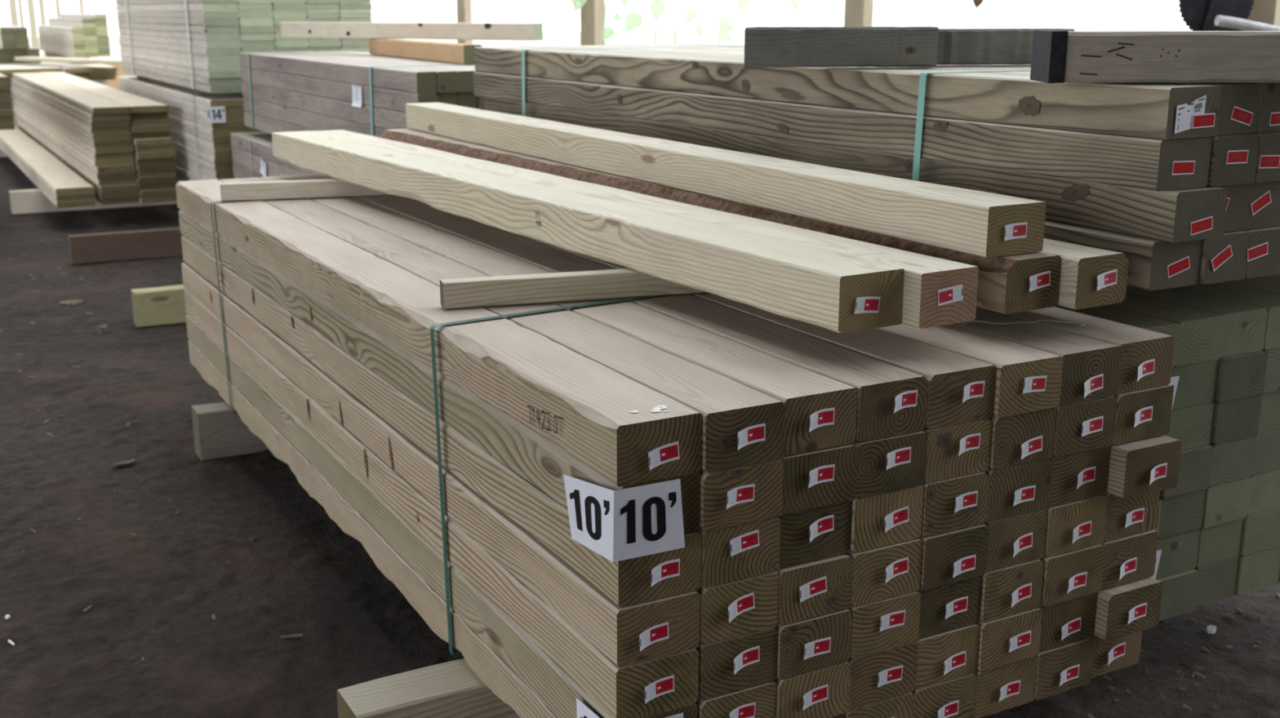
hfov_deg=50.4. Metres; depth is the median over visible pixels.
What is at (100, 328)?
stone
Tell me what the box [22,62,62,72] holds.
board
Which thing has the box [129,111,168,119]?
board
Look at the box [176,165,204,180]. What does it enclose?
board
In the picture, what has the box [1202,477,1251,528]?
timber
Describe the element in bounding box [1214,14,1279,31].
tube
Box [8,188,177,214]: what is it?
bearer
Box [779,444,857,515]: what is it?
timber
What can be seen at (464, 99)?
square timber
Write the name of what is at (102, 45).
board
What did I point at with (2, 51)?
board
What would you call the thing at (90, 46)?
board
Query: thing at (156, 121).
board
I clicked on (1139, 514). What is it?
timber
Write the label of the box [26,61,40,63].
board
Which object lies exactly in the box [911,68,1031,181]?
strap
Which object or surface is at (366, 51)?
strap
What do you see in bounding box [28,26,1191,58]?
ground
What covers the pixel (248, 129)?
board
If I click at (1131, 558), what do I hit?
timber
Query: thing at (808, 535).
timber
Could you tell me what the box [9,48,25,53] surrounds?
board
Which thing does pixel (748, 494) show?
timber
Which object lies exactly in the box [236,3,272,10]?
board
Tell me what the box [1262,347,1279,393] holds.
timber
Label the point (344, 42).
board
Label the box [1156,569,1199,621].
timber
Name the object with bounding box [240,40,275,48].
board
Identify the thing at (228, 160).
board
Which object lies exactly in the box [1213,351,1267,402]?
timber
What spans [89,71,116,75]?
board
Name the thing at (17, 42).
board
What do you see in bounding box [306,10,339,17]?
board
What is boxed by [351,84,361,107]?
paper label
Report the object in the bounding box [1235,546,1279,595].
timber
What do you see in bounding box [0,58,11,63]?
board
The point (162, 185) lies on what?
board
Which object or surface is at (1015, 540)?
timber
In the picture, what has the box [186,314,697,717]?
timber
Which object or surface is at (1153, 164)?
timber
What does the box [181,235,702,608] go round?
timber
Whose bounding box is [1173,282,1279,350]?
timber
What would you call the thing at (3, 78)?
board
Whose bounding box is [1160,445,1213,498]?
timber
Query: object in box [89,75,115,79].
board
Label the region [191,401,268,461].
bearer
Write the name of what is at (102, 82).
bearer
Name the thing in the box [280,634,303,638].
wood splinter
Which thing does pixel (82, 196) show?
board
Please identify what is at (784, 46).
spacer timber
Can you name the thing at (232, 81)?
board
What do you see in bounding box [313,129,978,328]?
loose timber
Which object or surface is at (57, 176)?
board
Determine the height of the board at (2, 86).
0.038 m
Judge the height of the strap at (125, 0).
0.745 m
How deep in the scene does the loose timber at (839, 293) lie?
2.58 m
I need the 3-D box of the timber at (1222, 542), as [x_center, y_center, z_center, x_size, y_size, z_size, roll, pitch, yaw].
[0.413,0.031,3.976,0.128,0.084,3.048,-8,16,-28]
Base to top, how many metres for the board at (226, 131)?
0.040 m
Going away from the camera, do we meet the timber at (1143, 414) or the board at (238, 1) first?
the timber at (1143, 414)
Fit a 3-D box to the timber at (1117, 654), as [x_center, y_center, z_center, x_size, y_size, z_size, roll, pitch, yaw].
[0.113,0.186,3.708,0.135,0.085,3.057,-8,16,-28]
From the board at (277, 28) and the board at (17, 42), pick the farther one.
the board at (17, 42)
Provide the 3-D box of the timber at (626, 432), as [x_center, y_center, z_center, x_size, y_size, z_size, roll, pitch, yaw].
[-0.705,-0.208,3.134,0.139,0.087,3.055,-8,16,-28]
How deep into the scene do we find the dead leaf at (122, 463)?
4.00 m
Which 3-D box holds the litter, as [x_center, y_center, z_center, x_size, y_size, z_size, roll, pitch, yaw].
[-1.178,0.021,5.135,3.290,0.008,7.196,-8,16,-28]
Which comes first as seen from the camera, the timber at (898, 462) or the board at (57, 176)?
the timber at (898, 462)
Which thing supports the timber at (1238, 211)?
on the timber at (1224, 258)
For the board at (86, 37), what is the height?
0.043 m
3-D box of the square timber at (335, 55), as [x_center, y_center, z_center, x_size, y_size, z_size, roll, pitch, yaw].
[-1.274,-1.386,6.467,0.084,0.080,2.870,-8,16,-28]
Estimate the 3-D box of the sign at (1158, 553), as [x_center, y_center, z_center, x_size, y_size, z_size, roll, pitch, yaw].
[0.931,0.412,2.551,0.125,0.100,0.001,-8,16,-27]
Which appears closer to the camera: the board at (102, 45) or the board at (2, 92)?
the board at (2, 92)
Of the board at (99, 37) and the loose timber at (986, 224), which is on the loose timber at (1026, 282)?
the loose timber at (986, 224)
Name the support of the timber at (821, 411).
on the timber at (818, 478)
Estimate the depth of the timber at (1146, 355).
2.30 m
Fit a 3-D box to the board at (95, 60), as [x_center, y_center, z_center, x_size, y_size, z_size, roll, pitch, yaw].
[-5.393,-2.918,13.286,2.200,0.035,0.222,10,17,34]
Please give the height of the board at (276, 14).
0.041 m
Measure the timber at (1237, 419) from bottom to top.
0.084 m
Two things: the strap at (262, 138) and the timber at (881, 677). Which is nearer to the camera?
the timber at (881, 677)
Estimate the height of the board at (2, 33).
0.042 m
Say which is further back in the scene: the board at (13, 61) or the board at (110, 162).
the board at (13, 61)
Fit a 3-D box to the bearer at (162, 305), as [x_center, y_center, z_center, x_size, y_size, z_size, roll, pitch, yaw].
[-1.326,-0.327,6.196,1.867,0.150,0.095,-8,16,-28]
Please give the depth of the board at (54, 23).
14.65 m
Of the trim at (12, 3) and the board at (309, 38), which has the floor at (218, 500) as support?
the trim at (12, 3)
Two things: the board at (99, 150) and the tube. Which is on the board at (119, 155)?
the board at (99, 150)
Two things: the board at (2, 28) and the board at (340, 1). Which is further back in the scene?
the board at (2, 28)
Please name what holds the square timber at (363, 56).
on the square timber
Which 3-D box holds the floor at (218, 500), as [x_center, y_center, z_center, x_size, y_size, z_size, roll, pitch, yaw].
[-5.351,-0.560,7.446,11.100,0.001,29.000,-8,16,-28]
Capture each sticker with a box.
[219,178,391,201]
[440,268,706,309]
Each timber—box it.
[175,179,702,487]
[178,208,702,533]
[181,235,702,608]
[181,262,699,667]
[183,288,698,717]
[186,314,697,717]
[188,340,557,717]
[219,177,785,472]
[230,132,317,173]
[231,147,302,176]
[232,161,268,177]
[239,52,438,93]
[240,67,438,112]
[241,82,407,129]
[243,97,386,137]
[244,111,315,133]
[245,131,272,141]
[257,52,458,93]
[259,131,271,135]
[259,174,857,456]
[271,130,904,333]
[275,51,477,92]
[280,22,542,40]
[284,51,475,70]
[299,173,928,442]
[302,51,475,67]
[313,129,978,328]
[327,51,475,66]
[328,50,402,57]
[342,50,368,53]
[368,38,482,64]
[379,128,1060,314]
[405,102,1045,257]
[408,197,995,429]
[436,92,457,105]
[456,92,478,108]
[473,71,1212,191]
[474,46,1221,139]
[478,96,484,110]
[484,97,1227,242]
[516,45,1260,135]
[537,45,1279,133]
[577,44,1031,68]
[598,44,1031,65]
[633,44,744,49]
[662,44,744,48]
[695,43,744,46]
[695,572,779,645]
[695,627,777,700]
[695,681,777,717]
[697,517,780,588]
[699,459,783,532]
[744,26,938,67]
[773,608,852,680]
[773,662,850,717]
[777,501,852,568]
[777,554,853,626]
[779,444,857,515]
[831,714,845,717]
[844,538,923,607]
[844,693,914,717]
[847,591,920,660]
[848,643,917,711]
[849,485,924,552]
[851,431,927,498]
[878,323,1062,417]
[911,673,977,717]
[915,623,980,689]
[916,576,982,639]
[918,524,989,590]
[921,471,990,537]
[922,418,992,483]
[937,27,1075,65]
[952,308,1121,406]
[973,656,1037,717]
[975,608,1042,672]
[976,306,1174,394]
[978,559,1044,622]
[983,458,1052,522]
[983,509,1048,572]
[988,408,1057,470]
[1034,638,1093,700]
[1039,544,1105,606]
[1039,592,1097,653]
[1041,238,1128,310]
[1043,219,1203,290]
[1044,495,1107,557]
[1048,446,1111,506]
[1053,396,1116,457]
[1055,305,1178,368]
[1088,631,1142,678]
[1093,577,1163,641]
[1100,529,1158,590]
[1102,491,1159,542]
[1103,293,1225,366]
[1106,435,1181,499]
[1112,385,1173,444]
[1125,285,1267,358]
[1153,499,1161,538]
[1155,528,1199,579]
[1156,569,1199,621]
[1158,488,1206,539]
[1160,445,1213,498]
[1168,402,1214,451]
[1170,368,1175,377]
[1172,360,1219,410]
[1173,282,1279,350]
[1193,556,1239,607]
[1195,518,1244,568]
[1198,231,1250,284]
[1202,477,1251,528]
[1206,133,1259,186]
[1208,436,1256,486]
[1210,395,1262,444]
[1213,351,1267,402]
[1216,182,1256,232]
[1218,277,1279,295]
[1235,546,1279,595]
[1239,226,1279,278]
[1240,507,1279,556]
[1247,469,1279,515]
[1249,131,1279,182]
[1250,180,1279,229]
[1252,429,1279,475]
[1257,390,1279,434]
[1258,274,1279,280]
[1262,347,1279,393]
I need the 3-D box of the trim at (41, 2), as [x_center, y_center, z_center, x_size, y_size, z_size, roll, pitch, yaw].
[-8.734,-6.234,19.564,0.070,4.966,0.100,-8,16,-28]
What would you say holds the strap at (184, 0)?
attached to the board
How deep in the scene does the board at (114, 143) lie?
8.71 m
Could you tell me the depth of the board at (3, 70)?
12.80 m
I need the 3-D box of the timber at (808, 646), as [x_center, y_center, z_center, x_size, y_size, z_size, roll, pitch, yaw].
[-0.467,0.101,3.341,0.136,0.085,3.052,-8,16,-28]
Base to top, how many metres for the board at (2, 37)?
0.042 m
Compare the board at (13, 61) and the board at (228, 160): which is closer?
the board at (228, 160)
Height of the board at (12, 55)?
0.049 m
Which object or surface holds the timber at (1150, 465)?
on the timber at (1139, 514)
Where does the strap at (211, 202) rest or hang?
attached to the timber at (626, 432)
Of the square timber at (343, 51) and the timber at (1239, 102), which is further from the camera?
the square timber at (343, 51)
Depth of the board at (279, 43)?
7.86 m
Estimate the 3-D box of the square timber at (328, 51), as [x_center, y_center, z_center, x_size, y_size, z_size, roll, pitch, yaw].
[-1.057,-1.416,6.582,0.084,0.080,2.870,-8,16,-28]
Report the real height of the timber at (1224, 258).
0.085 m
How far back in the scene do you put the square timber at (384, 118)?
6.16 m
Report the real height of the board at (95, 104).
0.039 m
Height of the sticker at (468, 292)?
0.049 m
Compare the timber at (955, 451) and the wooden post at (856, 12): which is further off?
the wooden post at (856, 12)
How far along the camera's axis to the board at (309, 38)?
7.94 m
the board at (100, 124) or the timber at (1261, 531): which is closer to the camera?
the timber at (1261, 531)
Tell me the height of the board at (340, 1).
0.041 m
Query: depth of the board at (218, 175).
8.04 m
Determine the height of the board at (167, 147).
0.039 m
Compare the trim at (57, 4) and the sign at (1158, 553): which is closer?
the sign at (1158, 553)
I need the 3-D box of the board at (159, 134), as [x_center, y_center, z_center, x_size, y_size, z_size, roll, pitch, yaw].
[-4.319,-1.969,10.680,0.226,0.039,5.400,-8,16,-28]
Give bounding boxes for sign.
[206,106,226,123]
[563,475,684,562]
[576,698,683,717]
[1151,550,1161,578]
[1167,376,1179,410]
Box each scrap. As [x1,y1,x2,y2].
[4,614,10,619]
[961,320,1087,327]
[1206,625,1216,634]
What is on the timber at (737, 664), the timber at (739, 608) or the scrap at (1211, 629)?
the timber at (739, 608)
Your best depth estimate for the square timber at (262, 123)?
7.17 m
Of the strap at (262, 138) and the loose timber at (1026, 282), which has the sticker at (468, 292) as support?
the loose timber at (1026, 282)
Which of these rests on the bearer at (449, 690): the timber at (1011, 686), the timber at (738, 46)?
the timber at (1011, 686)
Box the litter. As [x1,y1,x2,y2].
[0,242,1279,717]
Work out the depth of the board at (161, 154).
8.37 m
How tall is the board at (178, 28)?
0.041 m
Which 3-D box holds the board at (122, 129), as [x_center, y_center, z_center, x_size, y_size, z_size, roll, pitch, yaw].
[-4.517,-1.978,10.555,0.227,0.039,5.400,-8,16,-28]
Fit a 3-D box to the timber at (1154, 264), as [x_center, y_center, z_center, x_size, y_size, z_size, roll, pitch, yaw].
[0.199,-0.494,3.640,0.129,0.085,3.031,-8,16,-28]
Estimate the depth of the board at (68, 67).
13.24 m
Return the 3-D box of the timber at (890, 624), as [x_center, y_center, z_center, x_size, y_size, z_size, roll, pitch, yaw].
[-0.351,0.084,3.404,0.135,0.085,3.052,-8,16,-28]
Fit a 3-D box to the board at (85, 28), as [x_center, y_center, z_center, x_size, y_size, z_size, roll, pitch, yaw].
[-6.421,-3.734,15.322,0.126,0.043,3.200,-8,16,-28]
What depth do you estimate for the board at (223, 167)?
8.03 m
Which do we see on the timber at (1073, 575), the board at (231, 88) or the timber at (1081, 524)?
the timber at (1081, 524)
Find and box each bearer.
[0,148,8,157]
[8,80,107,127]
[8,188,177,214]
[45,51,63,57]
[68,227,182,264]
[130,284,186,327]
[137,75,154,79]
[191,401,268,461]
[195,89,242,95]
[336,658,520,717]
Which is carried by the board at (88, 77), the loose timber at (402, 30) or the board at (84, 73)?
the board at (84, 73)
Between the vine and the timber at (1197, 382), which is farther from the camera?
the vine
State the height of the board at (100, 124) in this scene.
0.039 m
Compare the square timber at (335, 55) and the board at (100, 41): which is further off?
the board at (100, 41)
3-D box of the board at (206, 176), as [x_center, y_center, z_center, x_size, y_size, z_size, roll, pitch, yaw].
[-3.160,-1.393,9.295,0.196,0.040,3.350,-8,16,-28]
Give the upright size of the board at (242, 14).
0.041 m
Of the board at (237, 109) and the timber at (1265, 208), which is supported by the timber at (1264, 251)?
the timber at (1265, 208)
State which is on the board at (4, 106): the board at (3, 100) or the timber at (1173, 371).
the board at (3, 100)
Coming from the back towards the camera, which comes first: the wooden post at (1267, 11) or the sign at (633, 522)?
the wooden post at (1267, 11)
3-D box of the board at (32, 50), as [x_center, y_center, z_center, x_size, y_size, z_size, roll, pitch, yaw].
[-7.320,-3.658,15.918,0.141,0.049,4.000,-8,16,-28]
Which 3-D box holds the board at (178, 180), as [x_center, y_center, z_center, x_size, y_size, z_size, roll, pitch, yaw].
[-3.164,-1.275,9.325,0.196,0.040,3.350,-8,16,-28]
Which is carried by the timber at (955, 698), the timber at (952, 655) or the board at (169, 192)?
the timber at (952, 655)
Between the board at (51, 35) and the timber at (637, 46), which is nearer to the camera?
the timber at (637, 46)
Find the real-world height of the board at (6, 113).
0.038 m
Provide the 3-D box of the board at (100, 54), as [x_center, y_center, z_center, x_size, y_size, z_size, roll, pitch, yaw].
[-6.326,-3.516,15.502,0.125,0.043,3.000,-8,16,-28]
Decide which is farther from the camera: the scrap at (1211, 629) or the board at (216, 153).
the board at (216, 153)
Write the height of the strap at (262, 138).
0.409 m
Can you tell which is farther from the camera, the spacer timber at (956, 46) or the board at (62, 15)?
the board at (62, 15)
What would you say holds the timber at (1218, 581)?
on the bearer
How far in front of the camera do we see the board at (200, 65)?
8.23 m
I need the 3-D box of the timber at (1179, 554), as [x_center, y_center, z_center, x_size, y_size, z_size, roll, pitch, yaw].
[0.300,0.046,3.916,0.128,0.084,3.048,-8,16,-28]
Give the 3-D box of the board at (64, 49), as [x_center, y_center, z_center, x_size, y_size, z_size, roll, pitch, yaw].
[-6.511,-3.501,15.280,0.112,0.043,3.300,-8,16,-28]
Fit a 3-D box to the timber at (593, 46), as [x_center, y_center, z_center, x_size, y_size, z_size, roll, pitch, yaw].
[0.514,-0.787,3.739,0.126,0.085,3.031,-8,16,-28]
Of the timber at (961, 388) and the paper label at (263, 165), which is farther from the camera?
the paper label at (263, 165)
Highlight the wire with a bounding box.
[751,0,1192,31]
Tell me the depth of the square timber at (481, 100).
5.25 m
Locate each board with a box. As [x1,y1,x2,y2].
[0,24,27,31]
[0,26,13,31]
[0,31,14,35]
[0,35,15,39]
[0,40,15,44]
[0,44,15,48]
[0,48,10,53]
[0,53,10,58]
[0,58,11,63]
[0,63,37,73]
[0,66,9,74]
[0,72,9,83]
[0,83,10,89]
[0,89,10,96]
[0,96,12,103]
[0,102,12,110]
[0,109,13,116]
[0,115,13,123]
[0,122,14,129]
[0,125,94,195]
[0,140,95,201]
[0,144,95,208]
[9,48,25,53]
[10,53,25,58]
[10,58,26,63]
[11,77,130,121]
[11,81,130,128]
[11,85,129,134]
[12,72,132,114]
[12,90,132,141]
[13,31,28,35]
[13,94,133,147]
[13,98,133,154]
[13,102,133,159]
[13,106,133,166]
[14,35,28,39]
[14,40,29,44]
[14,44,30,48]
[14,56,121,64]
[15,111,136,173]
[15,115,136,179]
[17,120,137,186]
[17,124,139,192]
[18,128,139,199]
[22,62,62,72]
[24,46,39,53]
[24,53,39,56]
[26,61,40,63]
[37,24,83,31]
[37,28,84,35]
[38,31,84,40]
[38,35,84,44]
[38,71,170,112]
[39,39,85,48]
[39,43,85,53]
[39,46,85,57]
[40,55,91,72]
[44,55,117,71]
[47,17,95,22]
[47,21,95,26]
[48,24,96,31]
[59,13,106,17]
[61,17,107,22]
[63,71,89,75]
[76,75,90,80]
[83,31,96,35]
[83,35,97,39]
[84,40,97,44]
[84,44,97,48]
[84,48,98,53]
[84,53,98,57]
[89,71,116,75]
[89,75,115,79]
[94,194,139,204]
[95,22,107,26]
[95,26,108,31]
[95,31,108,35]
[96,35,109,39]
[97,39,109,44]
[97,43,110,48]
[97,48,110,52]
[97,52,111,56]
[115,0,237,4]
[115,3,238,10]
[116,10,239,17]
[116,16,239,26]
[117,22,239,33]
[118,27,240,40]
[118,39,240,56]
[118,75,243,106]
[118,81,244,114]
[119,33,241,48]
[119,86,244,121]
[120,44,239,63]
[120,49,242,71]
[120,55,241,78]
[121,61,243,85]
[122,66,242,93]
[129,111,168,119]
[129,118,168,125]
[129,124,170,133]
[129,131,169,138]
[131,137,173,146]
[132,144,174,152]
[133,151,176,159]
[133,156,174,165]
[133,163,176,171]
[135,169,176,177]
[136,175,176,184]
[137,182,177,190]
[138,188,176,197]
[138,195,177,203]
[167,108,246,128]
[167,113,246,136]
[168,120,231,143]
[169,126,232,150]
[169,132,232,157]
[173,139,233,164]
[173,146,232,171]
[174,153,234,178]
[174,158,234,180]
[174,171,192,181]
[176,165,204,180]
[176,177,183,182]
[226,94,243,98]
[236,0,271,3]
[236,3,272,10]
[236,25,274,33]
[238,10,272,17]
[238,17,273,25]
[239,32,275,40]
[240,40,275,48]
[240,47,275,52]
[244,127,262,132]
[271,0,306,3]
[271,3,306,10]
[271,10,306,17]
[272,17,306,25]
[273,25,280,32]
[273,32,308,39]
[274,40,308,47]
[275,47,309,52]
[305,0,338,3]
[305,3,339,10]
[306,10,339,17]
[306,17,339,22]
[307,39,341,47]
[308,37,340,39]
[308,46,341,51]
[338,0,371,3]
[338,3,372,10]
[339,10,372,17]
[339,17,372,22]
[340,37,368,39]
[340,39,368,46]
[340,46,368,51]
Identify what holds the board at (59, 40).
on the board at (60, 44)
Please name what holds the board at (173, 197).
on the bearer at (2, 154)
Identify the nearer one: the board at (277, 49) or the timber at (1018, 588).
the timber at (1018, 588)
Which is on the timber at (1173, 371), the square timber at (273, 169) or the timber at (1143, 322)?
the timber at (1143, 322)
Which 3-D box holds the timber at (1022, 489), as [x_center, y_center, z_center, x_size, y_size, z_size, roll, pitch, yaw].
[-0.118,-0.118,3.487,0.135,0.085,3.055,-8,16,-28]
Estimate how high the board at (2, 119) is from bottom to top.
0.038 m
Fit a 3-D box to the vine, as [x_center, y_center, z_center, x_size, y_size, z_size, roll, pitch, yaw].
[0.281,-1.948,8.862,1.298,1.968,0.780,-8,16,-28]
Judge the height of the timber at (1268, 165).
0.085 m
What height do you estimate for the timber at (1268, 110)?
0.085 m
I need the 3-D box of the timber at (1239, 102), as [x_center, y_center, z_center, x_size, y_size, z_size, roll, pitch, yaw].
[0.300,-0.759,3.630,0.114,0.085,3.031,-8,16,-28]
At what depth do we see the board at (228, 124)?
7.83 m
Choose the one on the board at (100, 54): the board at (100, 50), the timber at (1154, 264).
the board at (100, 50)
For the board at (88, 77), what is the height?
0.042 m
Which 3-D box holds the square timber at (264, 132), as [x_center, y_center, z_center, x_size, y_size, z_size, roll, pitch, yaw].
[-1.465,-0.965,6.638,0.084,0.080,2.850,-8,16,-28]
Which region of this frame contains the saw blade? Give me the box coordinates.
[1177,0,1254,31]
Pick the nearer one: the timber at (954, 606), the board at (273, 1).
the timber at (954, 606)
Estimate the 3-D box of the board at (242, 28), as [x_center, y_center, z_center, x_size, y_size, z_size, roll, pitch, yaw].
[-2.939,-2.222,9.086,0.194,0.041,3.150,-8,16,-28]
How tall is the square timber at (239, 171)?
0.080 m
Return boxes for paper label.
[259,157,266,176]
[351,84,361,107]
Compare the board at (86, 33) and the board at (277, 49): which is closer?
the board at (277, 49)
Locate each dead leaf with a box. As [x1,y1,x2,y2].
[59,299,83,305]
[111,458,137,468]
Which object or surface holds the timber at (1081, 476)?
on the timber at (1081, 524)
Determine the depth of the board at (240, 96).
8.10 m
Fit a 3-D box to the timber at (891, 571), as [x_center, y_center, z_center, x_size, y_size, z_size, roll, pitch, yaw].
[-0.350,-0.001,3.382,0.135,0.085,3.057,-8,16,-28]
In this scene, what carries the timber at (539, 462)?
on the timber at (637, 580)
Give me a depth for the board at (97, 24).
14.15 m
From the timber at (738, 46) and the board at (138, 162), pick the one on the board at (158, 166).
the board at (138, 162)
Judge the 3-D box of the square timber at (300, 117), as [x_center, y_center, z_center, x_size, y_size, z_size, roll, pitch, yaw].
[-1.490,-1.119,6.406,0.084,0.080,2.870,-8,16,-28]
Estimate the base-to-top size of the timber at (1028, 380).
0.085 m
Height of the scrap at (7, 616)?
0.006 m
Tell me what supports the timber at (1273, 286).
on the timber
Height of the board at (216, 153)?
0.040 m
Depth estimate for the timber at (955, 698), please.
2.22 m
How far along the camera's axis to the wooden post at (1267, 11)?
4.41 m
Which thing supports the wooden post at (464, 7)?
on the floor at (218, 500)
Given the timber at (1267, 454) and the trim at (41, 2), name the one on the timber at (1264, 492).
the timber at (1267, 454)
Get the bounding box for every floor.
[0,156,1279,717]
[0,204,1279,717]
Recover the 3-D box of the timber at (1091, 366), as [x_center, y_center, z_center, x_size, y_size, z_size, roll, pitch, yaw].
[0.002,-0.303,3.504,0.135,0.085,3.057,-8,16,-28]
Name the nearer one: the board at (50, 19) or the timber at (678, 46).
the timber at (678, 46)
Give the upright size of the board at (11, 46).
0.043 m
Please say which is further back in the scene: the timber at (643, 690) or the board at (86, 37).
the board at (86, 37)
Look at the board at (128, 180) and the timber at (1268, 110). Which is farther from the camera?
the board at (128, 180)
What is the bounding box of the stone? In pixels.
[95,324,106,333]
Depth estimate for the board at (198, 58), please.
8.20 m
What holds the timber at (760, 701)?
on the timber
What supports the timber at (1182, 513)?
on the timber at (1179, 554)
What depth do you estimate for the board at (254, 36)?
7.76 m
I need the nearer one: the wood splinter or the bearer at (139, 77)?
the wood splinter
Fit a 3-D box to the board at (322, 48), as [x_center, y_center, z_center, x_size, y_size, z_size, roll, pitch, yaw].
[-2.602,-2.151,9.304,0.196,0.041,3.150,-8,16,-28]
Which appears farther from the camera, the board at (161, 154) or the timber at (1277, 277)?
the board at (161, 154)
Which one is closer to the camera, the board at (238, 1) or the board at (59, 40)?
the board at (238, 1)
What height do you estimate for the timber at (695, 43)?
0.085 m
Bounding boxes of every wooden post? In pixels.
[456,0,472,44]
[580,0,604,45]
[844,0,873,26]
[1244,0,1279,31]
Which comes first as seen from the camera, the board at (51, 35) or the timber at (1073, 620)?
the timber at (1073, 620)
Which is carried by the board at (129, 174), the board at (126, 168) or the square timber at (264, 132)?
the board at (126, 168)
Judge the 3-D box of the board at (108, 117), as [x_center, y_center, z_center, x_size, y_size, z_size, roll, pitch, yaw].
[-4.499,-2.048,10.515,0.226,0.039,5.400,-8,16,-28]
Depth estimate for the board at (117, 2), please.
8.47 m
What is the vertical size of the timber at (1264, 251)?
0.085 m
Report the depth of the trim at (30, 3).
19.80 m
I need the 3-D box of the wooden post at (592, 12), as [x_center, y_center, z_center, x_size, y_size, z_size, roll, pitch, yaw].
[-0.310,-3.820,8.443,0.120,5.800,0.123,10,17,34]
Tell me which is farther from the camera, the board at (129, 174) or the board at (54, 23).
the board at (54, 23)
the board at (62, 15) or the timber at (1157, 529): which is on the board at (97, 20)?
the board at (62, 15)
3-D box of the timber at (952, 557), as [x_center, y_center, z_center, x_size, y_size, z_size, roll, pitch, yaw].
[-0.232,-0.016,3.443,0.135,0.085,3.055,-8,16,-28]
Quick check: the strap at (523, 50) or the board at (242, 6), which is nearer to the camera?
the strap at (523, 50)
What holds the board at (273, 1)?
on the board at (276, 6)
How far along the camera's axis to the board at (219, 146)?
8.04 m
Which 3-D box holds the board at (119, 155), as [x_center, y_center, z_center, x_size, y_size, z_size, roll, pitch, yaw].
[-4.512,-1.827,10.598,0.226,0.039,5.400,-8,16,-28]
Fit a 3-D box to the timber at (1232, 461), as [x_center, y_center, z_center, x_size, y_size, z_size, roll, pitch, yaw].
[0.415,-0.133,3.928,0.128,0.084,3.048,-8,16,-28]
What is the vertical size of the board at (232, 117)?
0.040 m
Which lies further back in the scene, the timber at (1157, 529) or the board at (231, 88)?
the board at (231, 88)
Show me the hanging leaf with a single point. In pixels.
(977, 3)
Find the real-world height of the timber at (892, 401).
0.086 m
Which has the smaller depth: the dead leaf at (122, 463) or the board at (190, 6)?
the dead leaf at (122, 463)
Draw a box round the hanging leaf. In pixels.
[972,0,983,8]
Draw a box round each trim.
[8,0,19,26]
[17,0,24,26]
[26,0,39,53]
[38,0,46,55]
[54,0,61,17]
[78,0,84,13]
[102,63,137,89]
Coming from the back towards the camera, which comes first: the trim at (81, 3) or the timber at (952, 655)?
the trim at (81, 3)
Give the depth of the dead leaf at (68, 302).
6.21 m
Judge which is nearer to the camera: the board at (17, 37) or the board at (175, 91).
the board at (175, 91)
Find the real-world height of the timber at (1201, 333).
0.084 m
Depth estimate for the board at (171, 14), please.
8.15 m
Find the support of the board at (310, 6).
on the board at (310, 14)
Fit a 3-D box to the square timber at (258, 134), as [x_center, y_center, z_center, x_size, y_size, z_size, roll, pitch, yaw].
[-1.536,-0.954,6.596,0.084,0.080,2.850,-8,16,-28]
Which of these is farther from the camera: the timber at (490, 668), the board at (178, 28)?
the board at (178, 28)
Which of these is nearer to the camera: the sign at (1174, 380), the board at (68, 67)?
the sign at (1174, 380)
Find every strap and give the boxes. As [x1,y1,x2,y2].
[124,0,133,75]
[184,0,193,89]
[191,93,242,180]
[209,200,245,413]
[247,50,367,128]
[248,137,268,177]
[368,63,475,136]
[430,295,660,657]
[521,45,720,116]
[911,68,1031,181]
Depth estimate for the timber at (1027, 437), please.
2.17 m
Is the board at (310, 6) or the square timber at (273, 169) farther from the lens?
the board at (310, 6)
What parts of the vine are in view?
stem, stem, stem, stem, stem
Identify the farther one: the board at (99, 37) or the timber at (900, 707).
the board at (99, 37)
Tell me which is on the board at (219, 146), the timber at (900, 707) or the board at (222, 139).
the board at (222, 139)
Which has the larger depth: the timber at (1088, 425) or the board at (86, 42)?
the board at (86, 42)
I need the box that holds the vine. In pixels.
[571,0,800,44]
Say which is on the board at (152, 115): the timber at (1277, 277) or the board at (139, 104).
the board at (139, 104)
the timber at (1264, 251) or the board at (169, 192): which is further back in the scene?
the board at (169, 192)
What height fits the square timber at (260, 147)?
0.080 m
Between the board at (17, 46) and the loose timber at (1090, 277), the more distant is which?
the board at (17, 46)
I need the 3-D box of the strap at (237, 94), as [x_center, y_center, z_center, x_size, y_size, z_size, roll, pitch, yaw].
[-2.402,-1.287,8.309,0.593,0.653,0.022,-8,16,-28]
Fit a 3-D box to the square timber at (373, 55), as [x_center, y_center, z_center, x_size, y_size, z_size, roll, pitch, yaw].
[-1.129,-1.405,6.542,0.084,0.080,2.870,-8,16,-28]
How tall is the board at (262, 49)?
0.041 m
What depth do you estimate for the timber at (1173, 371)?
2.49 m
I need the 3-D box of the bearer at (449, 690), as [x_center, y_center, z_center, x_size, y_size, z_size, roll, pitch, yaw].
[0.101,0.577,2.667,1.377,0.150,0.121,-8,16,-28]
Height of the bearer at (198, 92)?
0.034 m
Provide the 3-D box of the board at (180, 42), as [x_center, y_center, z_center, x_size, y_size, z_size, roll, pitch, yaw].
[-3.108,-2.120,9.020,0.196,0.041,3.150,-8,16,-28]
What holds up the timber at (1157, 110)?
on the timber at (1153, 164)
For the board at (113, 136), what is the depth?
8.61 m
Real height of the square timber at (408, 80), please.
0.080 m
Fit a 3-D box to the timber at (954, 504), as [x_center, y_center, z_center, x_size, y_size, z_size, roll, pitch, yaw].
[-0.234,-0.102,3.425,0.136,0.086,3.055,-8,16,-28]

